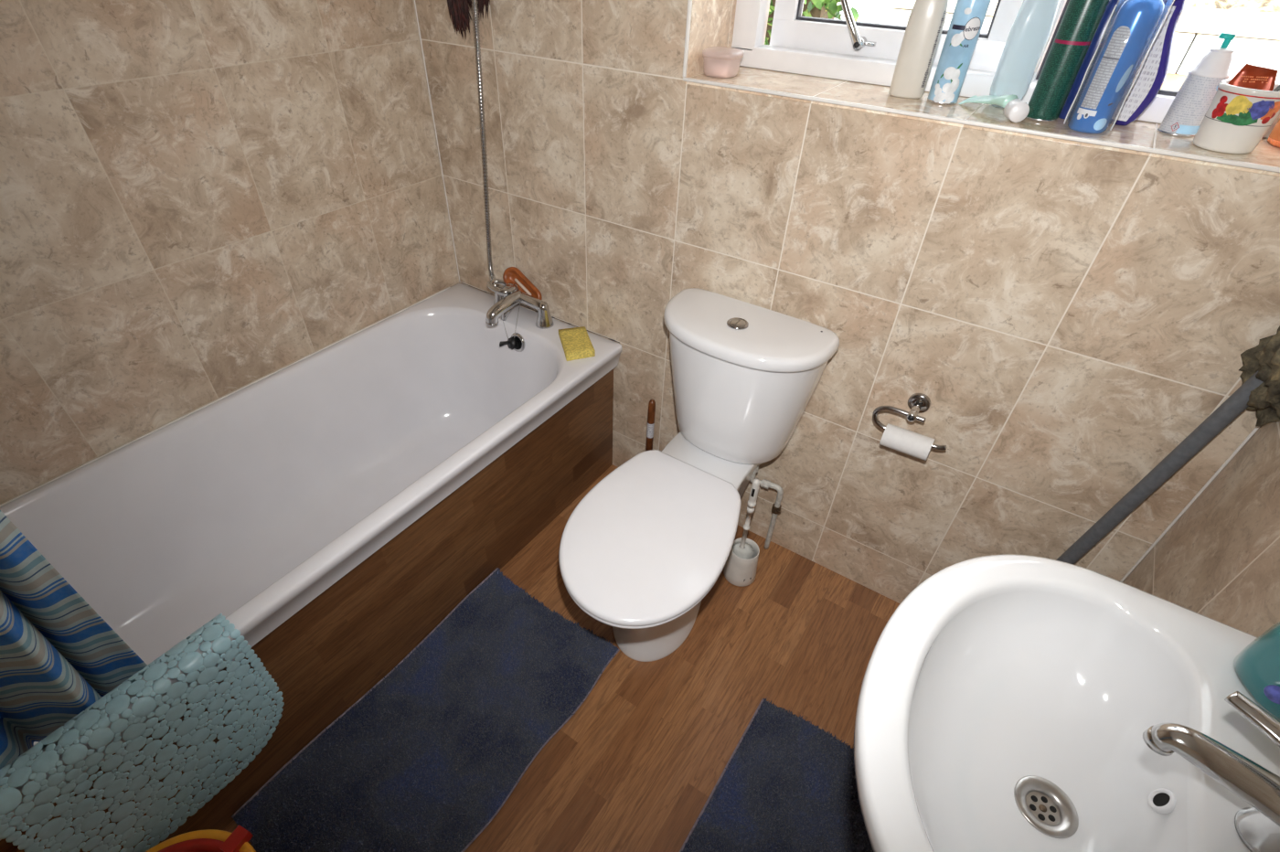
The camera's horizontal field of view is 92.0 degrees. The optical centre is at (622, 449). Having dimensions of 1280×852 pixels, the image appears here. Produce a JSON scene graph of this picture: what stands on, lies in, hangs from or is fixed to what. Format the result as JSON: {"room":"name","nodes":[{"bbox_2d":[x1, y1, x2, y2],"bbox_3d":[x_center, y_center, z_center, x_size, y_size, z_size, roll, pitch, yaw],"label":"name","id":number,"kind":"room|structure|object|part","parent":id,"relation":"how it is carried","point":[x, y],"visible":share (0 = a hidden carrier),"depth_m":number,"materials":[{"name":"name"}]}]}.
{"room":"bathroom","nodes":[
{"label":"bathroom","id":0,"kind":"room"},
{"bbox_2d":[0,0,459,504],"bbox_3d":[-1.226,-0.541,1.084,0.120,2.350,2.770,25,46,25],"label":"wall","id":1,"kind":"structure","parent":0,"point":[200,199],"depth_m":1.41,"materials":[{"name":"tile"}]},
{"bbox_2d":[223,464,900,851],"bbox_3d":[-0.353,0.807,1.424,2.306,0.100,2.770,25,46,25],"label":"floor","id":2,"kind":"structure","parent":0,"point":[634,768],"depth_m":1.57,"materials":[{"name":"laminate"}]},
{"bbox_2d":[145,824,255,851],"bbox_3d":[-0.738,0.857,1.060,0.298,0.248,0.298,-3,41,-5],"label":"bucket","id":3,"kind":"object","parent":2,"relation":"on","point":[207,840],"visible":1,"depth_m":1.08,"materials":[{"name":"plastic"}]},
{"bbox_2d":[0,282,621,851],"bbox_3d":[-0.802,0.213,1.626,0.699,0.515,1.800,25,46,25],"label":"bathtub","id":4,"kind":"object","parent":2,"relation":"on","point":[336,506],"visible":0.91,"depth_m":1.65,"materials":[{"name":"ceramic"}]},
{"bbox_2d":[0,613,284,851],"bbox_3d":[-0.822,0.531,1.099,0.090,0.338,0.380,25,46,25],"label":"bath mat","id":5,"kind":"object","parent":4,"relation":"on","point":[163,809],"visible":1,"depth_m":1.04,"materials":[{"name":"plastic"}]},
{"bbox_2d":[485,274,554,339],"bbox_3d":[-0.361,-0.429,1.948,0.258,0.151,0.167,25,46,25],"label":"mixer tap","id":6,"kind":"object","parent":4,"relation":"on","point":[509,295],"visible":1,"depth_m":1.93,"materials":[{"name":"silver metal"}]},
{"bbox_2d":[489,274,499,286],"bbox_3d":[-0.419,-0.543,2.003,0.019,0.041,0.030,-32,51,-32],"label":"outlet","id":7,"kind":"object","parent":6,"relation":"attached to","point":[490,277],"depth_m":1.99,"materials":[{"name":"silver metal"}]},
{"bbox_3d":[-0.382,-0.516,1.950,0.091,0.023,0.071,25,46,25],"label":"lever","id":8,"kind":"part","parent":6,"relation":"part of","materials":[{"name":"silver metal"}]},
{"bbox_3d":[-0.370,-0.442,1.924,0.040,0.067,0.141,29,48,28],"label":"spout","id":9,"kind":"part","parent":6,"relation":"part of","materials":[{"name":"silver metal"}]},
{"bbox_2d":[502,266,542,307],"bbox_3d":[-0.317,-0.513,1.955,0.137,0.107,0.043,25,46,25],"label":"soap dish","id":10,"kind":"object","parent":6,"relation":"on","point":[511,274],"visible":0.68,"depth_m":1.95,"materials":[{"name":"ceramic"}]},
{"bbox_2d":[558,326,595,361],"bbox_3d":[-0.140,-0.321,1.861,0.086,0.021,0.158,-8,42,-11],"label":"sponge","id":11,"kind":"object","parent":4,"relation":"on","point":[576,343],"visible":1,"depth_m":1.84,"materials":[{"name":"yellow"}]},
{"bbox_2d":[231,567,619,851],"bbox_3d":[-0.420,0.666,1.480,0.463,0.037,0.840,25,46,25],"label":"bath rug","id":12,"kind":"object","parent":2,"relation":"on","point":[424,761],"visible":1,"depth_m":1.46,"materials":[{"name":"blue fabric"}]},
{"bbox_2d":[645,398,655,450],"bbox_3d":[0.086,0.003,1.990,0.096,0.396,0.096,25,46,25],"label":"plunger","id":13,"kind":"object","parent":2,"relation":"on","point":[650,428],"visible":0.37,"depth_m":1.92,"materials":[{"name":"brown wood"}]},
{"bbox_2d":[558,288,839,661],"bbox_3d":[0.118,0.141,1.537,0.427,0.780,0.766,25,46,25],"label":"toilet","id":14,"kind":"object","parent":2,"relation":"on","point":[640,553],"visible":1,"depth_m":1.45,"materials":[{"name":"white ceramic"}]},
{"bbox_3d":[0.061,0.202,1.433,0.378,0.015,0.502,25,46,25],"label":"seat","id":15,"kind":"part","parent":14,"relation":"part of","materials":[{"name":"plastic"}]},
{"bbox_3d":[0.061,0.188,1.421,0.382,0.022,0.506,25,46,25],"label":"lid","id":16,"kind":"part","parent":14,"relation":"part of","materials":[{"name":"plastic"}]},
{"bbox_3d":[0.279,-0.141,1.594,0.402,0.330,0.213,25,46,25],"label":"tank","id":17,"kind":"part","parent":14,"relation":"part of","materials":[{"name":"white ceramic"}]},
{"bbox_3d":[0.279,-0.278,1.469,0.427,0.036,0.227,25,46,25],"label":"tank lid","id":18,"kind":"part","parent":14,"relation":"part of","materials":[{"name":"white ceramic"}]},
{"bbox_2d":[723,478,760,586],"bbox_3d":[0.356,0.231,1.741,0.096,0.387,0.096,25,46,25],"label":"toilet brush","id":19,"kind":"object","parent":2,"relation":"on","point":[741,565],"visible":0.98,"depth_m":1.79,"materials":[{"name":"plastic"}]},
{"bbox_3d":[0.349,0.208,1.729,0.024,0.338,0.024,25,46,25],"label":"handle","id":20,"kind":"part","parent":19,"relation":"part of","materials":[{"name":"plastic"}]},
{"bbox_2d":[749,465,783,549],"bbox_3d":[0.413,0.172,1.836,0.114,0.355,0.038,12,42,12],"label":"pipe","id":21,"kind":"object","parent":2,"relation":"on","point":[765,484],"visible":0.88,"depth_m":1.80,"materials":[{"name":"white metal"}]},
{"bbox_2d":[679,697,873,851],"bbox_3d":[0.319,0.871,1.277,0.369,0.022,0.685,25,46,25],"label":"rug","id":22,"kind":"object","parent":2,"relation":"on","point":[788,784],"visible":0.88,"depth_m":1.38,"materials":[{"name":"blue fabric"}]},
{"bbox_2d":[853,554,1279,851],"bbox_3d":[0.469,0.632,0.923,0.424,0.851,0.562,25,46,25],"label":"basin","id":23,"kind":"object","parent":2,"relation":"on","point":[1007,703],"visible":0.99,"depth_m":0.76,"materials":[{"name":"ceramic"}]},
{"bbox_2d":[1142,691,1279,851],"bbox_3d":[0.584,0.301,0.577,0.075,0.107,0.150,-29,49,-31],"label":"mixer tap","id":24,"kind":"object","parent":23,"relation":"on","point":[1258,826],"visible":1,"depth_m":0.57,"materials":[{"name":"silver metal"}]},
{"bbox_3d":[0.564,0.305,0.571,0.132,0.046,0.046,25,46,25],"label":"spout","id":25,"kind":"part","parent":24,"relation":"part of","materials":[{"name":"silver metal"}]},
{"bbox_3d":[0.594,0.278,0.548,0.045,0.033,0.120,-18,44,-21],"label":"lever","id":26,"kind":"part","parent":24,"relation":"part of","materials":[{"name":"silver metal"}]},
{"bbox_2d":[1233,621,1279,720],"bbox_3d":[0.734,0.191,0.625,0.072,0.217,0.090,13,42,13],"label":"soap bottle","id":27,"kind":"object","parent":23,"relation":"on","point":[1257,666],"visible":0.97,"depth_m":0.68,"materials":[{"name":"teal plastic"}]},
{"bbox_2d":[415,0,1279,603],"bbox_3d":[0.375,-0.773,1.404,2.066,2.350,0.300,25,46,25],"label":"wall","id":28,"kind":"structure","parent":0,"point":[1067,315],"depth_m":1.38,"materials":[{"name":"tile"}]},
{"bbox_2d":[414,0,460,282],"bbox_3d":[-0.553,-1.273,1.580,0.004,1.810,0.005,25,46,25],"label":"trim","id":29,"kind":"structure","parent":28,"relation":"attached to","point":[414,0],"depth_m":1.85,"materials":[{"name":"plastic"}]},
{"bbox_2d":[447,0,490,38],"bbox_3d":[-0.374,-1.165,1.474,0.185,0.320,0.033,25,46,25],"label":"bundle","id":30,"kind":"object","parent":28,"relation":"attached to","point":[458,9],"visible":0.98,"depth_m":1.55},
{"bbox_2d":[471,0,493,276],"bbox_3d":[-0.398,-1.109,1.440,0.083,1.557,0.172,18,43,18],"label":"shower hose","id":31,"kind":"object","parent":28,"relation":"attached to","point":[474,7],"visible":1,"depth_m":1.68,"materials":[{"name":"silver metal"}]},
{"bbox_2d":[682,0,692,77],"bbox_3d":[0.144,-1.141,1.069,0.007,0.864,0.009,25,46,25],"label":"trim","id":32,"kind":"structure","parent":28,"relation":"attached to","point":[689,2],"depth_m":1.30,"materials":[{"name":"plastic"}]},
{"bbox_2d":[686,0,736,77],"bbox_3d":[0.207,-1.196,1.135,0.002,0.865,0.204,25,46,25],"label":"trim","id":33,"kind":"structure","parent":28,"relation":"attached to","point":[712,21],"depth_m":1.35,"materials":[{"name":"stone"}]},
{"bbox_2d":[872,393,946,449],"bbox_3d":[0.673,-0.072,1.423,0.174,0.087,0.076,25,46,25],"label":"toilet roll holder","id":34,"kind":"object","parent":28,"relation":"attached to","point":[917,402],"visible":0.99,"depth_m":1.42,"materials":[{"name":"silver metal"}]},
{"bbox_2d":[879,423,935,460],"bbox_3d":[0.662,-0.017,1.439,0.106,0.057,0.054,25,46,25],"label":"toilet roll","id":35,"kind":"object","parent":34,"relation":"on","point":[904,441],"visible":0.97,"depth_m":1.42,"materials":[{"name":"paper"}]},
{"bbox_3d":[0.667,-0.087,1.411,0.021,0.021,0.066,25,46,25],"label":"post","id":36,"kind":"part","parent":34,"relation":"part of","materials":[{"name":"silver metal"}]},
{"bbox_3d":[0.688,-0.106,1.433,0.049,0.049,0.010,25,46,25],"label":"wall plate","id":37,"kind":"part","parent":34,"relation":"part of","materials":[{"name":"silver metal"}]},
{"bbox_2d":[682,77,1279,172],"bbox_3d":[0.609,-0.589,1.110,1.158,0.006,0.007,25,46,25],"label":"trim","id":38,"kind":"structure","parent":28,"relation":"attached to","point":[1229,162],"depth_m":1.07,"materials":[{"name":"plastic"}]},
{"bbox_2d":[685,65,1279,176],"bbox_3d":[0.684,-0.657,1.196,1.150,0.012,0.258,25,46,25],"label":"windowsill","id":39,"kind":"structure","parent":28,"relation":"attached to","point":[1137,133],"depth_m":1.15,"materials":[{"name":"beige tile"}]},
{"bbox_2d":[702,46,744,78],"bbox_3d":[0.218,-0.850,1.358,0.083,0.050,0.079,25,46,25],"label":"jar","id":40,"kind":"object","parent":39,"relation":"on","point":[716,68],"visible":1,"depth_m":1.35,"materials":[{"name":"pink plastic"}]},
{"bbox_3d":[0.218,-0.864,1.346,0.083,0.014,0.079,25,46,25],"label":"lid","id":41,"kind":"part","parent":40,"relation":"part of","materials":[{"name":"white"}]},
{"bbox_2d":[888,0,949,98],"bbox_3d":[0.573,-0.795,1.176,0.067,0.219,0.045,16,43,16],"label":"lotion bottle","id":42,"kind":"object","parent":39,"relation":"on","point":[926,20],"visible":1,"depth_m":1.18,"materials":[{"name":"grey plastic"}]},
{"bbox_2d":[926,0,991,105],"bbox_3d":[0.631,-0.781,1.135,0.057,0.252,0.057,25,46,25],"label":"can","id":43,"kind":"object","parent":39,"relation":"on","point":[968,16],"visible":1,"depth_m":1.15,"materials":[{"name":"blue metal"}]},
{"bbox_2d":[958,94,1029,122],"bbox_3d":[0.695,-0.644,1.145,0.055,0.035,0.168,-6,41,-9],"label":"tube","id":44,"kind":"object","parent":39,"relation":"on","point":[1016,110],"visible":1,"depth_m":1.10,"materials":[{"name":"white plastic"}]},
{"bbox_2d":[989,0,1060,107],"bbox_3d":[0.738,-0.751,1.124,0.064,0.225,0.045,11,42,11],"label":"clear bottle","id":45,"kind":"object","parent":39,"relation":"on","point":[1057,2],"visible":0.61,"depth_m":1.14,"materials":[{"name":"white"}]},
{"bbox_2d":[1025,0,1109,122],"bbox_3d":[0.761,-0.696,1.041,0.055,0.251,0.055,25,46,25],"label":"spray can","id":46,"kind":"object","parent":39,"relation":"on","point":[1081,20],"visible":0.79,"depth_m":1.05,"materials":[{"name":"green metal"}]},
{"bbox_2d":[1058,0,1126,118],"bbox_3d":[0.826,-0.688,1.069,0.043,0.206,0.049,25,46,25],"label":"bottle","id":47,"kind":"object","parent":39,"relation":"on","point":[1098,35],"visible":0.22,"depth_m":1.06,"materials":[{"name":"plastic"}]},
{"bbox_2d":[1063,0,1174,133],"bbox_3d":[0.804,-0.629,1.005,0.064,0.198,0.069,-18,44,-21],"label":"bottle","id":48,"kind":"object","parent":39,"relation":"on","point":[1133,26],"visible":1,"depth_m":0.99,"materials":[{"name":"blue plastic"}]},
{"bbox_2d":[1112,0,1185,125],"bbox_3d":[0.887,-0.671,1.042,0.039,0.219,0.084,-31,50,-32],"label":"bottle","id":49,"kind":"object","parent":39,"relation":"on","point":[1151,78],"visible":0.39,"depth_m":1.04,"materials":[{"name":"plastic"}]},
{"bbox_2d":[1156,32,1235,137],"bbox_3d":[0.958,-0.601,1.020,0.057,0.144,0.057,25,46,25],"label":"pump bottle","id":50,"kind":"object","parent":39,"relation":"on","point":[1191,102],"visible":0.87,"depth_m":1.01,"materials":[{"name":"white plastic"}]},
{"bbox_2d":[1193,79,1279,154],"bbox_3d":[0.967,-0.520,0.969,0.095,0.088,0.095,25,46,25],"label":"pot","id":51,"kind":"object","parent":39,"relation":"on","point":[1237,118],"visible":1,"depth_m":0.95,"materials":[{"name":"ceramic"}]},
{"bbox_2d":[1228,64,1278,91],"bbox_3d":[0.973,-0.546,0.971,0.057,0.100,0.013,13,42,13],"label":"sachet","id":52,"kind":"object","parent":51,"relation":"in","point":[1250,76],"visible":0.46,"depth_m":0.95,"materials":[{"name":"plastic"}]},
{"bbox_2d":[1272,84,1279,91],"bbox_3d":[1.005,-0.555,0.944,0.068,0.157,0.009,7,41,6],"label":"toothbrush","id":53,"kind":"object","parent":51,"relation":"in","point":[1277,88],"visible":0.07,"depth_m":0.94,"materials":[{"name":"white plastic"}]},
{"bbox_2d":[1267,118,1279,148],"bbox_3d":[1.104,-0.515,0.992,0.086,0.056,0.086,25,46,25],"label":"tub","id":54,"kind":"object","parent":39,"relation":"on","point":[1274,139],"visible":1,"depth_m":1.01,"materials":[{"name":"orange plastic"}]},
{"bbox_2d":[729,0,1279,138],"bbox_3d":[0.766,-1.056,0.991,1.150,0.865,0.112,25,46,25],"label":"window","id":55,"kind":"structure","parent":28,"relation":"in","point":[848,49],"depth_m":1.33,"materials":[{"name":"plastic"}]},
{"bbox_3d":[0.499,-0.922,1.318,0.098,0.114,0.052,25,46,25],"label":"handle","id":56,"kind":"part","parent":55,"relation":"part of","materials":[{"name":"silver metal"}]},
{"bbox_3d":[0.571,-1.148,1.115,0.515,0.800,0.080,25,46,25],"label":"sash frame","id":57,"kind":"part","parent":55,"relation":"part of","materials":[{"name":"plastic"}]},
{"bbox_2d":[1056,371,1262,564],"bbox_3d":[1.023,0.188,1.341,0.153,1.003,0.034,25,46,25],"label":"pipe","id":58,"kind":"object","parent":28,"relation":"attached to","point":[1234,405],"visible":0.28,"depth_m":1.18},
{"bbox_2d":[1120,426,1260,582],"bbox_3d":[1.135,-0.297,0.875,0.005,2.350,0.005,25,46,25],"label":"trim","id":59,"kind":"structure","parent":28,"relation":"attached to","point":[1256,428],"depth_m":1.22,"materials":[{"name":"plastic"}]},
{"bbox_2d":[1238,325,1279,426],"bbox_3d":[1.069,-0.144,0.989,0.090,0.266,0.098,25,46,25],"label":"foam","id":60,"kind":"object","parent":28,"relation":"attached to","point":[1264,358],"visible":0.97,"depth_m":1.03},
{"bbox_3d":[-0.737,-0.921,0.183,0.025,0.025,2.346,25,46,25],"label":"rail","id":61,"kind":"object","parent":28,"relation":"attached to","visible":0},
{"bbox_2d":[0,510,147,769],"bbox_3d":[-0.934,-0.120,0.518,0.118,1.696,0.308,25,46,25],"label":"shower curtain","id":62,"kind":"object","parent":61,"relation":"hanging from","point":[58,656],"visible":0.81,"depth_m":0.97,"materials":[{"name":"fabric"}]},
{"bbox_2d":[1122,421,1279,637],"bbox_3d":[0.571,0.298,0.166,0.120,2.350,2.770,25,46,25],"label":"wall","id":63,"kind":"structure","parent":0,"point":[1220,561],"depth_m":1.03,"materials":[{"name":"tile"}]},
{"label":"outside","id":64,"kind":"structure","parent":0,"visible":0},
{"bbox_3d":[3.703,-1.737,4.738,14.000,0.100,8.690,25,46,25],"label":"ground","id":65,"kind":"structure","parent":64,"visible":0},
{"bbox_2d":[764,0,859,44],"bbox_3d":[-0.180,-1.829,3.164,2.527,1.933,0.574,25,46,25],"label":"hedge","id":66,"kind":"object","parent":65,"relation":"on","point":[830,9],"visible":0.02,"depth_m":2.38,"materials":[{"name":"green plant"}]},
{"bbox_2d":[886,0,1279,91],"bbox_3d":[4.444,-0.716,2.444,7.070,1.375,0.300,25,46,25],"label":"window","id":67,"kind":"structure","parent":65,"relation":"on","point":[1256,40],"depth_m":2.83,"materials":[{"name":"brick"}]},
{"bbox_2d":[1184,0,1279,13],"bbox_3d":[4.988,-1.279,2.910,7.000,1.642,1.500,25,46,25],"label":"planting bed","id":68,"kind":"object","parent":65,"relation":"on","point":[1254,5],"visible":0.06,"depth_m":3.24,"materials":[{"name":"white"}]}
]}

